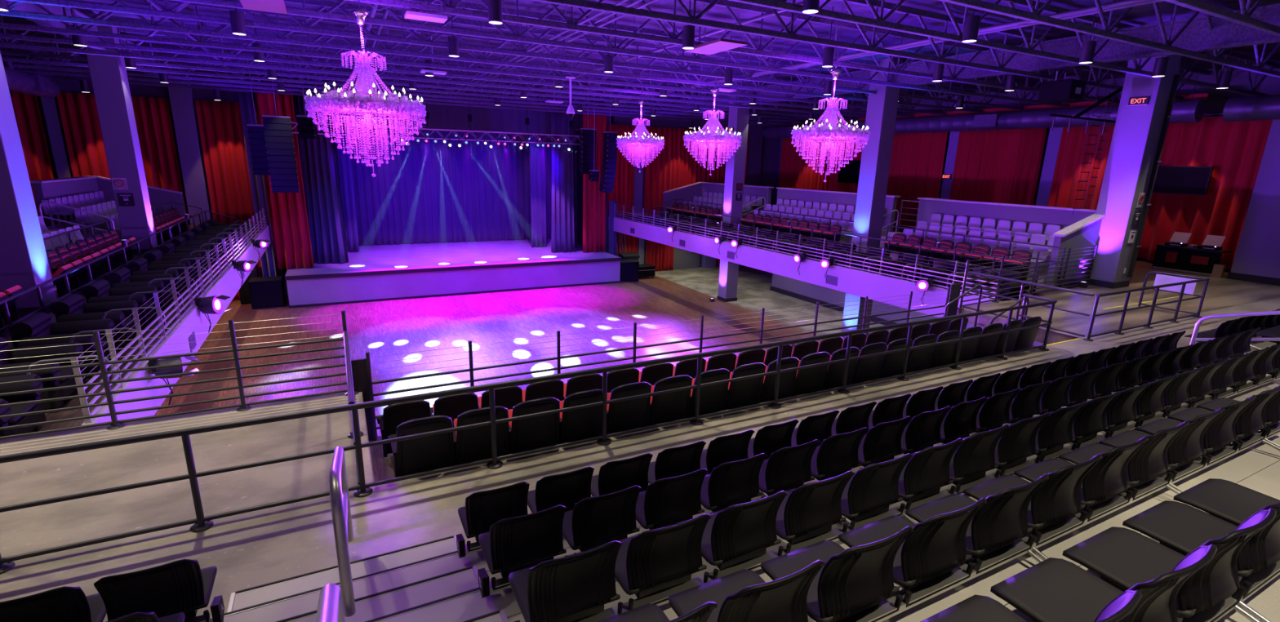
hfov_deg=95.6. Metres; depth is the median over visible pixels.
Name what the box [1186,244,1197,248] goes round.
mixer
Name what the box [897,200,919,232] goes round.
guard rail
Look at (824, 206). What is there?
seat
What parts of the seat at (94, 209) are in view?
backrest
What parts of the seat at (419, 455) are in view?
armrest, panel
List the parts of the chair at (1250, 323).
backrest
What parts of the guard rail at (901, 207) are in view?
post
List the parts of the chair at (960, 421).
seat, backrest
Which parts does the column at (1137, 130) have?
trim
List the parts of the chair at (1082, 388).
seat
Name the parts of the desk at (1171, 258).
foot rail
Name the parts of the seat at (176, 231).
panel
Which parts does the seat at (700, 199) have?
backrest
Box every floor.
[0,215,1279,621]
[0,224,199,348]
[31,231,257,434]
[154,265,892,436]
[368,435,393,459]
[371,345,1035,481]
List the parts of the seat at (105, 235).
panel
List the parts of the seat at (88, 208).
backrest, seat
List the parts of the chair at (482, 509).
row plate, seat, backrest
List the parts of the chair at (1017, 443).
seat, backrest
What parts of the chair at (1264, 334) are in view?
seat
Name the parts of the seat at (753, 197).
backrest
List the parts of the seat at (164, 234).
panel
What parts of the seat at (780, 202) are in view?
backrest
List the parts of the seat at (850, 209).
backrest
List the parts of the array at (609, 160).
rigging frame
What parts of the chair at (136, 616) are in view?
backrest, seat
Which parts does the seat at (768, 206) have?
backrest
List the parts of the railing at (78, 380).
post, post, post, post, post, post, post, post, post, post, post, post, post, post, post, post, post, post, post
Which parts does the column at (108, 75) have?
trim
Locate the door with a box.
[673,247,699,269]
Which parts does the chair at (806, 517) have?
seat, backrest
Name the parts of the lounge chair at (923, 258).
seat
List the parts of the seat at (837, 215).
backrest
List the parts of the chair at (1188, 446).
seat, backrest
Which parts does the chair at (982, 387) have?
seat, backrest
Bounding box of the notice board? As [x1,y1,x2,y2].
[1153,274,1196,294]
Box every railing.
[0,210,239,347]
[0,293,1057,574]
[0,310,358,439]
[43,219,112,250]
[70,208,266,423]
[151,201,204,222]
[342,330,363,484]
[365,287,950,440]
[613,203,1002,298]
[641,205,1040,295]
[658,199,723,215]
[758,208,853,232]
[884,225,1066,281]
[957,245,1097,309]
[962,271,1094,337]
[1083,271,1209,341]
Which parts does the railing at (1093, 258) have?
post, post, post, post, post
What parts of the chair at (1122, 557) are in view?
seat, backrest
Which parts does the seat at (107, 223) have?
backrest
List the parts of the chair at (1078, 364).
backrest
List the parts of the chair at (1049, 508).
seat, backrest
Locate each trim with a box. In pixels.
[0,394,358,446]
[0,396,359,449]
[0,400,359,453]
[0,402,359,455]
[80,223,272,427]
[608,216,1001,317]
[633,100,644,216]
[637,216,1041,296]
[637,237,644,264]
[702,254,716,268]
[746,110,764,186]
[940,95,968,199]
[957,301,999,306]
[1035,101,1072,206]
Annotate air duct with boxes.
[4,66,59,97]
[763,98,1206,138]
[1222,94,1279,121]
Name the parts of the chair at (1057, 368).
backrest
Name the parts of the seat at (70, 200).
backrest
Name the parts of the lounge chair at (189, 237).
seat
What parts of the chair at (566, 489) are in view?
seat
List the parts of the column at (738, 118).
trim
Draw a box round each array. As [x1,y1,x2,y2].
[247,59,270,174]
[262,55,299,192]
[296,64,318,138]
[579,88,595,173]
[588,91,599,181]
[599,86,617,192]
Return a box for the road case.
[639,263,655,279]
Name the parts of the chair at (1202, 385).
seat, backrest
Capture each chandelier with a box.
[303,0,426,177]
[616,73,664,172]
[683,53,742,175]
[791,4,871,182]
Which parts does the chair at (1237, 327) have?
seat, backrest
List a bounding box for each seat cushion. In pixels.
[0,291,5,297]
[3,284,22,295]
[7,400,36,425]
[51,263,72,278]
[58,364,73,382]
[70,259,82,266]
[80,255,92,262]
[89,252,100,258]
[95,337,107,352]
[98,248,108,254]
[106,245,115,251]
[114,242,121,248]
[123,316,134,327]
[127,236,135,242]
[146,300,155,310]
[163,286,171,295]
[177,275,185,283]
[190,266,196,273]
[453,418,457,435]
[477,395,481,408]
[507,408,512,426]
[522,389,525,401]
[560,400,564,418]
[564,382,566,397]
[606,392,610,410]
[638,371,641,382]
[649,385,654,403]
[690,377,694,395]
[853,262,868,268]
[884,240,899,249]
[888,269,906,275]
[899,243,914,251]
[914,245,929,253]
[930,248,946,257]
[933,277,951,284]
[946,250,964,260]
[964,253,982,263]
[982,286,1003,294]
[983,256,1001,262]
[1004,259,1023,269]
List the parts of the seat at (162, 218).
panel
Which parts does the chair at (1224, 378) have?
seat, backrest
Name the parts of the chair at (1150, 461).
seat, backrest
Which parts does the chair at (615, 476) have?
seat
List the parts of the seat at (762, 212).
backrest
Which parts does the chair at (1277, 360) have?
backrest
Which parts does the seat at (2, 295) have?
panel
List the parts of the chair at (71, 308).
seat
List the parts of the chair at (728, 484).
seat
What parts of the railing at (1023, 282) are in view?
post, rail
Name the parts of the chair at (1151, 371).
seat, backrest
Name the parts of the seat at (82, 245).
panel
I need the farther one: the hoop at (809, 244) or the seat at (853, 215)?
the seat at (853, 215)
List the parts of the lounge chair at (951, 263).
seat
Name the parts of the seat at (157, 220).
panel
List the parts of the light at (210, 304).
barn door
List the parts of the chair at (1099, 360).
backrest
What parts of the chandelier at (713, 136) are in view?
stem, suspension rod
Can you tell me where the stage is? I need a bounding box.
[284,238,622,307]
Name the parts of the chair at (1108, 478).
seat, backrest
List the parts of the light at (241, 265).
barn door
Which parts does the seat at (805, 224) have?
panel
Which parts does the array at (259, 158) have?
rigging frame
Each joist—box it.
[0,0,931,117]
[0,0,971,115]
[0,0,1008,112]
[0,12,908,117]
[0,15,867,120]
[0,27,856,121]
[0,31,826,124]
[0,39,810,124]
[0,47,794,126]
[6,0,1040,110]
[170,0,1095,106]
[345,0,1125,103]
[531,0,1211,99]
[728,0,1279,96]
[938,0,1279,77]
[1163,0,1279,36]
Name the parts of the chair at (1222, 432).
seat, backrest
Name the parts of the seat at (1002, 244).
backrest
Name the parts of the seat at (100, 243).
panel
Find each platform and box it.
[46,219,104,236]
[81,226,121,238]
[669,214,720,226]
[742,211,753,217]
[754,229,851,247]
[780,217,890,235]
[840,233,852,242]
[889,253,1046,287]
[913,234,1050,262]
[1028,262,1048,275]
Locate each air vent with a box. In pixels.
[188,331,196,352]
[630,227,634,233]
[679,239,684,246]
[726,250,734,259]
[825,274,837,285]
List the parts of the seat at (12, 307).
panel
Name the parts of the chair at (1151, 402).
seat, backrest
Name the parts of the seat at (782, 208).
backrest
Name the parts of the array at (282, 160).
rigging frame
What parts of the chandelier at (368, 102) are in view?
crown arm, crown arm, crown arm, chain, stem, crown arm, crown arm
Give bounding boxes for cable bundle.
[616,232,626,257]
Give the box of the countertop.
[1155,244,1231,253]
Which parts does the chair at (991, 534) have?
seat, backrest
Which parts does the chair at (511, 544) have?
row plate, seat, backrest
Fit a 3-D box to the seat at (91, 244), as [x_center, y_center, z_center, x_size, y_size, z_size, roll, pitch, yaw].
[-14.068,-1.451,15.242,0.579,1.008,0.620,-7,16,-30]
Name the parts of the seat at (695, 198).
backrest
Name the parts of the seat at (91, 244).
panel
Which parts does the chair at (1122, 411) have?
seat, backrest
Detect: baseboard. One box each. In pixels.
[769,285,897,325]
[1226,271,1279,285]
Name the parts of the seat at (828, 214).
backrest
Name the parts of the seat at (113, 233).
panel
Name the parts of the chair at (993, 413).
seat, backrest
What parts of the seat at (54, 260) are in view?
panel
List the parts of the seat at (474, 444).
armrest, panel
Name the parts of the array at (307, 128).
rigging frame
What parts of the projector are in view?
label plate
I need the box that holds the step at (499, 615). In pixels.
[462,609,508,621]
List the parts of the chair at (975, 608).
seat, backrest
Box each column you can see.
[0,52,56,318]
[31,52,73,178]
[84,25,159,254]
[168,62,211,225]
[717,88,749,302]
[840,57,903,339]
[1088,54,1182,288]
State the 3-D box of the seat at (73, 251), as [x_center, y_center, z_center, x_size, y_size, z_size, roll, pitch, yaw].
[-13.509,-1.171,14.194,0.579,1.008,0.620,-7,16,-30]
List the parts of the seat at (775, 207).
backrest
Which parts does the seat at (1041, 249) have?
seat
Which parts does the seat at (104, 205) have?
backrest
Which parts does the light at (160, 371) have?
barn door, barn door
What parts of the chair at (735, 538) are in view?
seat, backrest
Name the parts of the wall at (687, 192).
panel, wall panel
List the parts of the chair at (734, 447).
seat, backrest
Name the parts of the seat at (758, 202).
backrest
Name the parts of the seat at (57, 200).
backrest, leg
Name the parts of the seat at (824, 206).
backrest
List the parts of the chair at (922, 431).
seat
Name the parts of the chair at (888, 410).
seat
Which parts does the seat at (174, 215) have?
panel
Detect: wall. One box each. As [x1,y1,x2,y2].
[0,49,285,295]
[30,176,185,226]
[247,73,287,284]
[577,101,613,244]
[603,97,782,267]
[662,182,773,212]
[771,273,937,326]
[775,62,1279,271]
[776,187,900,231]
[915,197,1105,288]
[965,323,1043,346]
[1230,120,1279,278]
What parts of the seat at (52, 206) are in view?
backrest, leg, seat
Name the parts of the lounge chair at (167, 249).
seat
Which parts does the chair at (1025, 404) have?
seat, backrest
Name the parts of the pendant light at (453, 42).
stem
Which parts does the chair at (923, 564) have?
seat, backrest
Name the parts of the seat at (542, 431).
panel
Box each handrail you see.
[39,200,115,231]
[315,583,345,621]
[328,446,355,617]
[742,196,765,215]
[881,209,898,231]
[943,284,982,326]
[989,296,1029,324]
[1189,310,1279,345]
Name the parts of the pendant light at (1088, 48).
stem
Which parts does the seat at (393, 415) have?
armrest, panel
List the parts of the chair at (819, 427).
seat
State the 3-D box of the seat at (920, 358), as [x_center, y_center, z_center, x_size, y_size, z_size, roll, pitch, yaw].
[4.564,0.817,9.826,0.620,1.008,0.579,-7,16,-30]
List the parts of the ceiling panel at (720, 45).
panel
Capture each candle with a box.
[306,89,311,101]
[311,88,319,100]
[321,88,329,99]
[330,81,337,93]
[334,88,342,99]
[348,82,356,93]
[350,88,357,100]
[366,89,374,101]
[371,83,378,94]
[382,91,389,102]
[390,85,397,97]
[395,93,404,103]
[400,88,408,98]
[408,93,414,105]
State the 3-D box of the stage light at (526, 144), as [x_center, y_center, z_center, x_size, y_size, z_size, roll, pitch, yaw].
[-5.851,-8.642,29.959,0.239,0.450,0.322,-6,16,-27]
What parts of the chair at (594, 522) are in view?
seat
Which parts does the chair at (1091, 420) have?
seat, backrest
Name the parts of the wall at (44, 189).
wall panel, panel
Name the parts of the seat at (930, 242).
panel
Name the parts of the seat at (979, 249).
panel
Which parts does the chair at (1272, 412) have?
seat, backrest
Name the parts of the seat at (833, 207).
backrest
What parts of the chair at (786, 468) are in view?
seat, backrest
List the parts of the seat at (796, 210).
backrest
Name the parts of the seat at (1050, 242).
backrest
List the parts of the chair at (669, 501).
seat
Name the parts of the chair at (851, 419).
seat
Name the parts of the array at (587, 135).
rigging frame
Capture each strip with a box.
[1046,337,1079,346]
[1102,296,1178,309]
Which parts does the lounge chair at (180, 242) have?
seat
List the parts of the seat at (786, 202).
backrest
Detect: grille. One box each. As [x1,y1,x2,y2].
[248,126,263,132]
[249,132,264,137]
[249,281,282,307]
[250,138,265,144]
[251,144,266,150]
[252,151,266,156]
[253,156,267,162]
[253,163,268,168]
[254,168,269,174]
[263,116,289,124]
[264,123,290,130]
[265,129,290,136]
[266,136,291,142]
[266,142,292,149]
[267,149,293,155]
[268,155,293,161]
[270,162,294,168]
[270,168,295,173]
[271,174,296,180]
[271,180,297,186]
[272,186,297,192]
[297,117,311,124]
[298,124,312,131]
[299,132,313,138]
[582,164,595,168]
[582,169,589,173]
[583,129,595,134]
[583,134,595,139]
[583,139,595,144]
[583,144,595,149]
[583,149,595,154]
[583,154,595,159]
[583,160,595,164]
[592,171,598,175]
[592,177,598,181]
[604,188,613,192]
[605,183,613,187]
[606,178,613,182]
[607,173,614,177]
[608,143,617,147]
[608,148,616,153]
[608,153,616,158]
[608,158,616,163]
[608,164,615,168]
[608,168,615,173]
[609,133,617,137]
[609,137,617,142]
[622,262,638,280]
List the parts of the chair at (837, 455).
seat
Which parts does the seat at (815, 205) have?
backrest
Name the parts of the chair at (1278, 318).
backrest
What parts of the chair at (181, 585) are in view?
seat, row plate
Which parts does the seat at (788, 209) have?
backrest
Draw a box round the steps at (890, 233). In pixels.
[879,231,902,248]
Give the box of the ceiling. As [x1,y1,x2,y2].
[0,0,1279,108]
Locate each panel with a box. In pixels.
[239,0,287,13]
[351,358,373,439]
[404,0,447,23]
[420,36,446,75]
[545,100,563,103]
[684,26,747,54]
[718,51,735,92]
[946,283,961,322]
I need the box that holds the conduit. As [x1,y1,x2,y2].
[1127,75,1180,280]
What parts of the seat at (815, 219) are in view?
backrest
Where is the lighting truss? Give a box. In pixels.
[291,102,579,144]
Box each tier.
[223,337,1276,621]
[373,373,1270,621]
[658,378,1279,621]
[879,421,1279,621]
[1216,573,1279,621]
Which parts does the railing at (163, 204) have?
rail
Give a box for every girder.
[6,0,176,84]
[651,3,1279,116]
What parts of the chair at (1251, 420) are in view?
seat, backrest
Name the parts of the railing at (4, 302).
post, post, post, post, rail, post, post, post, post, post, post, post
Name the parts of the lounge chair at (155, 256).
seat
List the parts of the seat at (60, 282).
panel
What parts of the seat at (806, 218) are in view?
backrest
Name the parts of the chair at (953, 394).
seat, backrest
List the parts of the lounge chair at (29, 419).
seat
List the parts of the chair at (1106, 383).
seat, backrest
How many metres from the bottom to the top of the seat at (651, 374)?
1.008 m
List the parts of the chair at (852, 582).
backrest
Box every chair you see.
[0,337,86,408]
[0,373,46,437]
[0,586,106,621]
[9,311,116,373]
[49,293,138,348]
[80,279,157,328]
[93,559,224,621]
[106,266,173,311]
[106,611,185,621]
[126,257,186,297]
[143,248,198,285]
[157,242,208,275]
[170,235,215,266]
[181,231,222,259]
[190,226,229,254]
[198,222,235,248]
[205,218,239,243]
[456,481,529,558]
[477,504,567,598]
[508,540,625,621]
[527,466,594,513]
[562,485,641,553]
[591,453,653,496]
[598,601,717,621]
[614,513,711,611]
[635,468,707,529]
[646,211,670,226]
[648,440,706,484]
[659,213,684,228]
[668,560,825,621]
[673,216,698,233]
[676,490,787,581]
[688,218,715,236]
[700,429,768,497]
[700,453,767,513]
[706,222,733,238]
[723,224,753,244]
[742,228,775,249]
[746,470,853,554]
[747,419,799,459]
[758,439,850,526]
[760,525,913,621]
[764,232,799,254]
[789,236,826,261]
[791,409,839,446]
[810,426,868,480]
[817,241,857,267]
[817,453,916,531]
[831,401,876,435]
[838,497,986,612]
[848,246,892,275]
[857,416,911,467]
[858,437,964,514]
[868,393,911,430]
[883,253,931,282]
[901,405,951,454]
[902,386,943,425]
[905,473,1048,578]
[907,396,986,444]
[911,424,1008,494]
[920,590,1142,621]
[923,259,977,293]
[934,379,973,417]
[937,373,1000,402]
[945,388,1020,432]
[950,412,1049,476]
[963,453,1102,548]
[967,367,1026,395]
[969,267,1029,301]
[980,380,1073,445]
[990,543,1217,621]
[991,400,1087,462]
[993,361,1065,408]
[1013,435,1148,525]
[1019,355,1074,382]
[1031,391,1120,448]
[1035,373,1079,414]
[1043,351,1095,377]
[1058,420,1208,513]
[1062,507,1276,621]
[1063,366,1105,406]
[1066,346,1115,370]
[1071,382,1151,437]
[1087,373,1178,426]
[1088,360,1128,399]
[1098,406,1224,484]
[1106,342,1134,367]
[1112,354,1151,392]
[1120,366,1204,418]
[1122,500,1279,601]
[1125,337,1152,361]
[1134,349,1173,386]
[1134,395,1256,468]
[1142,359,1227,407]
[1143,333,1177,373]
[1155,344,1210,395]
[1160,330,1186,351]
[1166,352,1248,399]
[1167,386,1279,453]
[1173,478,1279,526]
[1175,339,1211,373]
[1184,318,1237,342]
[1194,335,1228,368]
[1194,346,1269,395]
[1196,385,1279,439]
[1198,315,1261,350]
[1211,315,1260,337]
[1211,330,1266,377]
[1218,343,1279,387]
[1226,351,1279,379]
[1229,327,1260,358]
[1253,310,1274,337]
[1255,329,1279,344]
[1264,326,1279,333]
[1265,309,1279,328]
[1276,315,1279,325]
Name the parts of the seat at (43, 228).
backrest, seat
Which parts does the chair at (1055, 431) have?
seat, backrest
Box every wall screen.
[837,160,861,182]
[1152,165,1213,195]
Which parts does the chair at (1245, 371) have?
backrest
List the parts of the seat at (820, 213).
backrest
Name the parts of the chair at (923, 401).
seat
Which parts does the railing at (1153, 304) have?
post, post, rail, post, post, post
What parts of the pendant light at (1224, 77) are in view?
stem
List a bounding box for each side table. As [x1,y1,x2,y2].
[830,257,841,264]
[864,263,876,271]
[901,271,916,280]
[945,280,962,284]
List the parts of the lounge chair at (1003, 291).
seat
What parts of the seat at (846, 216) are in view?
backrest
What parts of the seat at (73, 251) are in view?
panel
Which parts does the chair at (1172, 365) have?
seat, backrest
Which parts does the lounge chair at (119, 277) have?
seat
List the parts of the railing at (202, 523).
post, plate, post, plate, post, plate, post, plate, rail, plate, post, plate, post, plate, post, plate, post, plate, post, plate, post, plate, post, post, plate, post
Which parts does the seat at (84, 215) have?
backrest, seat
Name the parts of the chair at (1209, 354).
backrest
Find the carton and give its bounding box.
[1210,264,1226,278]
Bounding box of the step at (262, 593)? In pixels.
[226,535,457,612]
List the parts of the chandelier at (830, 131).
stem, chain, suspension rod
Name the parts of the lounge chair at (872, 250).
seat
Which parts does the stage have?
panel, panel, edge trim, trim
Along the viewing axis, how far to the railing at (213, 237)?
19.49 m
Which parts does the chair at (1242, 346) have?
backrest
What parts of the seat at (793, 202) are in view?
backrest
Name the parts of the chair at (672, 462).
seat, backrest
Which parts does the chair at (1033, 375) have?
backrest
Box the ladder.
[1072,83,1117,213]
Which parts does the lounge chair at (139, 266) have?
seat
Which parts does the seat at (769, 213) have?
backrest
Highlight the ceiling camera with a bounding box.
[565,76,575,117]
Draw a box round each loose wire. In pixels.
[366,0,409,10]
[502,0,567,31]
[629,0,693,46]
[737,13,790,59]
[828,29,867,71]
[905,41,944,80]
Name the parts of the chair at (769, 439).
seat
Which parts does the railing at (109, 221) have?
post, rail, post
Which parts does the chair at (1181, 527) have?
seat, backrest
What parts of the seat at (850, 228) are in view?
backrest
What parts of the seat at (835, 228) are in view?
panel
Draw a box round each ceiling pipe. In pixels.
[146,0,240,79]
[350,4,377,87]
[368,5,390,54]
[445,0,627,94]
[450,0,642,95]
[461,0,657,92]
[513,1,803,96]
[590,0,1152,106]
[594,0,1163,106]
[780,93,1208,126]
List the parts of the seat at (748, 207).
backrest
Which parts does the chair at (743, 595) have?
seat, backrest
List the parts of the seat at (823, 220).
backrest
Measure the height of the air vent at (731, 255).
0.300 m
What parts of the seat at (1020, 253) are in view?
panel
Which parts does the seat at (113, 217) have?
backrest, leg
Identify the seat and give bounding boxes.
[0,284,28,324]
[0,291,13,333]
[38,216,57,232]
[40,200,69,227]
[42,233,54,250]
[45,249,86,291]
[48,198,74,226]
[48,263,77,297]
[49,231,63,248]
[54,197,73,224]
[54,245,96,286]
[57,229,69,246]
[61,196,74,222]
[65,226,76,243]
[65,242,104,279]
[66,195,79,221]
[72,195,85,208]
[72,225,84,239]
[73,208,99,235]
[75,239,112,276]
[78,194,91,206]
[80,207,104,233]
[84,193,93,205]
[84,236,119,272]
[85,205,105,231]
[88,192,101,204]
[91,204,104,229]
[92,233,123,269]
[93,191,102,203]
[96,203,110,228]
[98,191,106,202]
[100,231,133,265]
[101,202,115,215]
[105,216,120,231]
[106,201,117,213]
[107,228,137,262]
[110,214,122,240]
[111,200,116,213]
[115,213,119,226]
[152,213,174,241]
[152,216,172,242]
[155,224,167,244]
[155,226,164,245]
[156,213,178,237]
[160,211,182,236]
[164,209,186,235]
[168,208,190,232]
[172,207,191,231]
[377,400,431,457]
[387,415,455,477]
[430,392,478,431]
[452,405,509,465]
[477,385,522,409]
[507,397,559,453]
[522,379,564,401]
[559,389,607,444]
[564,373,602,398]
[606,382,651,434]
[607,367,639,392]
[638,362,673,385]
[648,374,692,426]
[666,202,678,214]
[671,203,683,213]
[672,357,706,378]
[676,204,688,220]
[683,204,694,217]
[687,195,697,204]
[688,205,701,222]
[688,368,730,417]
[693,206,706,222]
[696,196,702,204]
[700,207,713,219]
[702,191,707,197]
[702,196,707,204]
[704,352,736,372]
[706,191,712,199]
[706,197,712,204]
[706,208,719,226]
[711,198,717,206]
[711,198,722,207]
[712,192,717,198]
[712,208,723,222]
[717,192,722,200]
[717,204,722,210]
[724,362,765,409]
[734,348,765,368]
[739,213,755,226]
[742,201,751,218]
[744,195,750,204]
[745,195,755,212]
[747,213,763,233]
[751,196,762,209]
[753,209,758,216]
[754,210,766,219]
[755,215,771,229]
[759,204,771,213]
[760,356,799,403]
[762,211,773,220]
[763,344,792,365]
[764,216,780,237]
[766,204,777,217]
[771,198,782,211]
[773,205,785,217]
[773,212,779,217]
[773,217,789,233]
[777,199,790,208]
[780,206,792,216]
[780,213,787,220]
[782,218,799,233]
[785,200,796,209]
[787,207,799,217]
[788,213,795,221]
[791,220,808,242]
[791,340,818,359]
[792,200,804,210]
[792,351,830,395]
[795,208,808,218]
[795,215,803,222]
[798,216,811,226]
[800,201,812,211]
[801,222,819,237]
[808,202,819,212]
[808,208,815,218]
[808,217,819,227]
[811,209,824,220]
[813,222,830,246]
[815,202,827,213]
[817,336,843,355]
[818,217,828,229]
[819,210,832,222]
[822,224,841,246]
[822,346,859,390]
[823,203,836,214]
[828,211,841,222]
[830,219,837,228]
[832,204,844,215]
[837,213,850,224]
[838,220,846,241]
[840,222,853,243]
[841,204,853,216]
[841,333,866,350]
[846,213,854,234]
[851,342,887,384]
[864,329,888,346]
[879,337,913,378]
[884,233,906,259]
[885,326,908,345]
[898,235,921,254]
[902,228,913,242]
[906,333,937,373]
[911,323,930,341]
[913,221,927,235]
[913,237,937,267]
[915,230,925,238]
[925,222,940,236]
[927,213,941,226]
[927,231,938,240]
[928,320,950,337]
[928,329,959,368]
[929,240,954,266]
[938,223,953,238]
[939,233,952,240]
[940,214,954,228]
[946,241,972,262]
[947,317,968,331]
[951,326,982,364]
[952,225,967,239]
[953,215,967,230]
[953,235,966,249]
[964,244,991,273]
[966,226,981,241]
[967,217,981,231]
[968,237,981,253]
[973,323,1003,359]
[981,218,995,233]
[981,228,996,244]
[982,239,996,254]
[982,247,1010,269]
[989,240,1013,256]
[993,319,1022,355]
[995,219,1010,235]
[996,230,1012,246]
[1003,249,1031,280]
[1009,243,1030,258]
[1011,221,1026,236]
[1013,231,1028,248]
[1013,316,1041,351]
[1026,222,1043,239]
[1029,233,1045,250]
[1031,245,1048,266]
[1043,224,1060,240]
[1046,235,1054,262]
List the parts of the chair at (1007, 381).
seat, backrest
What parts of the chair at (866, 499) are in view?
seat, backrest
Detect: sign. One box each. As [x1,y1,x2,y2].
[111,177,128,190]
[116,193,135,206]
[735,193,742,200]
[736,182,742,191]
[941,173,951,179]
[1126,96,1149,106]
[1128,230,1136,243]
[1131,210,1142,226]
[1136,192,1146,207]
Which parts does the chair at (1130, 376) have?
seat, backrest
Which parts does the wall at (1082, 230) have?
wall panel, panel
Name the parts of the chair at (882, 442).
seat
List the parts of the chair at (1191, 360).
backrest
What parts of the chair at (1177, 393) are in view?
seat, backrest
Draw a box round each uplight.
[120,240,128,246]
[184,213,189,218]
[935,242,940,248]
[1077,281,1088,288]
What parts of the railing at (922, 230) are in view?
post, post, rail, post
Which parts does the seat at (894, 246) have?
panel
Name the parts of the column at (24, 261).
trim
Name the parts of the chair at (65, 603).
seat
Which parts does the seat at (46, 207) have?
backrest, leg, seat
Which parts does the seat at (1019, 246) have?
backrest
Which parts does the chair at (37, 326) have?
seat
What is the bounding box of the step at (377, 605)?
[275,565,479,621]
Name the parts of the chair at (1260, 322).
backrest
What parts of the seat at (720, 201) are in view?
backrest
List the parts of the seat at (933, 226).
backrest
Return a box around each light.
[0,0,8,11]
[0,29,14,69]
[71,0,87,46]
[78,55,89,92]
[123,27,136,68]
[148,355,199,404]
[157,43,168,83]
[195,294,232,332]
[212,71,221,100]
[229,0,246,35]
[231,260,257,287]
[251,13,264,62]
[251,239,271,261]
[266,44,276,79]
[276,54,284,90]
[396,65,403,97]
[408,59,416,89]
[414,134,420,144]
[422,134,428,144]
[424,33,434,76]
[432,134,437,144]
[441,135,446,145]
[446,138,452,148]
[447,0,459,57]
[456,139,462,148]
[462,136,468,146]
[475,137,479,146]
[482,137,487,146]
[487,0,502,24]
[487,140,493,150]
[494,76,500,105]
[496,137,500,146]
[502,137,506,146]
[511,138,516,147]
[517,142,523,151]
[520,67,526,97]
[524,138,528,147]
[534,139,539,148]
[540,139,544,148]
[545,139,549,148]
[551,140,555,149]
[555,48,562,87]
[555,140,560,149]
[565,143,570,152]
[573,128,579,135]
[577,88,582,111]
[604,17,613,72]
[612,76,618,104]
[650,101,655,115]
[659,62,666,96]
[666,226,676,241]
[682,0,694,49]
[688,120,693,128]
[693,87,699,111]
[713,235,724,253]
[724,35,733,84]
[730,239,742,256]
[749,76,756,103]
[751,105,757,115]
[757,104,762,123]
[793,253,807,275]
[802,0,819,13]
[808,98,813,119]
[812,97,819,109]
[819,257,833,280]
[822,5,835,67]
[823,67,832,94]
[915,278,933,306]
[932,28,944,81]
[955,83,964,108]
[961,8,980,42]
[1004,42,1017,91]
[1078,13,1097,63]
[1151,16,1172,77]
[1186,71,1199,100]
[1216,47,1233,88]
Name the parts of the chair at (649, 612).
seat, backrest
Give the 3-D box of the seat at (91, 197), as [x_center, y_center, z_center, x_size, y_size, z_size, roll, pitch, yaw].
[-20.145,-3.984,21.687,0.504,0.860,0.455,-6,16,-27]
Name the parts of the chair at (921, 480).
seat, backrest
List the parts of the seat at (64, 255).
panel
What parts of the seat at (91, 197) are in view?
backrest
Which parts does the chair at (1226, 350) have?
backrest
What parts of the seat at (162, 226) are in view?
panel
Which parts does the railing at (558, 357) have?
post, post, post, post, post, post, post, post, post, post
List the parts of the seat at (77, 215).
backrest, leg, seat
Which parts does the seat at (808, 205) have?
backrest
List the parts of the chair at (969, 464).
seat, backrest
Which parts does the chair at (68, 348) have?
seat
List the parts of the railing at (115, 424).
post, plate, post, plate, post, plate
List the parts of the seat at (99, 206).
backrest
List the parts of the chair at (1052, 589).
seat, backrest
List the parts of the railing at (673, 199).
rail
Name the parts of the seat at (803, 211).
backrest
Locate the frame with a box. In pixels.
[1049,86,1123,134]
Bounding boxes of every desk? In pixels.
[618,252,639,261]
[1151,244,1231,275]
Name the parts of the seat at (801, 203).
backrest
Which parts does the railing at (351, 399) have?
rail, plate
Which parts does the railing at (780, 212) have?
rail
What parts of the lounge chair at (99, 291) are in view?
seat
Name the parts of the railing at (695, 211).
post, rail, post, post, post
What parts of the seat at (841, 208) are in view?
backrest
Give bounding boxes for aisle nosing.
[223,551,457,615]
[364,586,479,621]
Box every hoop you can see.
[26,355,116,386]
[69,327,136,342]
[102,306,167,332]
[127,290,184,312]
[147,277,198,297]
[164,266,210,284]
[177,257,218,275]
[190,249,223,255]
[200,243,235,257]
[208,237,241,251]
[216,232,246,245]
[222,227,251,239]
[228,223,254,232]
[727,231,744,244]
[748,235,765,249]
[772,239,790,254]
[799,244,817,260]
[828,249,848,266]
[862,256,882,272]
[901,263,922,279]
[946,271,968,293]
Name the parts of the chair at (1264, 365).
backrest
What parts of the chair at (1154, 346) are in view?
backrest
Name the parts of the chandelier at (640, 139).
stem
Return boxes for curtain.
[10,90,53,216]
[56,92,186,213]
[194,99,271,223]
[231,258,262,300]
[237,91,276,276]
[253,80,314,269]
[292,91,311,239]
[293,73,600,137]
[297,88,348,263]
[331,126,551,246]
[335,126,359,252]
[529,135,546,248]
[551,106,574,253]
[573,137,577,248]
[582,107,607,252]
[607,124,635,216]
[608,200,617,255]
[616,231,638,256]
[644,126,749,216]
[645,240,674,271]
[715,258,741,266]
[777,137,809,189]
[804,131,947,231]
[949,128,1047,204]
[1047,124,1115,209]
[1137,115,1272,269]
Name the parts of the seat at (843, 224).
backrest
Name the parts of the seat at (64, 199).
backrest, leg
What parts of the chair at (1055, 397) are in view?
seat, backrest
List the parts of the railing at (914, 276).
post, post, post, post, post, post, post, post, post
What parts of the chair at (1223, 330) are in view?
seat, backrest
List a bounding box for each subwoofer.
[239,263,259,304]
[248,275,285,309]
[620,258,639,281]
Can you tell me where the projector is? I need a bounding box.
[1038,71,1086,102]
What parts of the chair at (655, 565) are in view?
seat, backrest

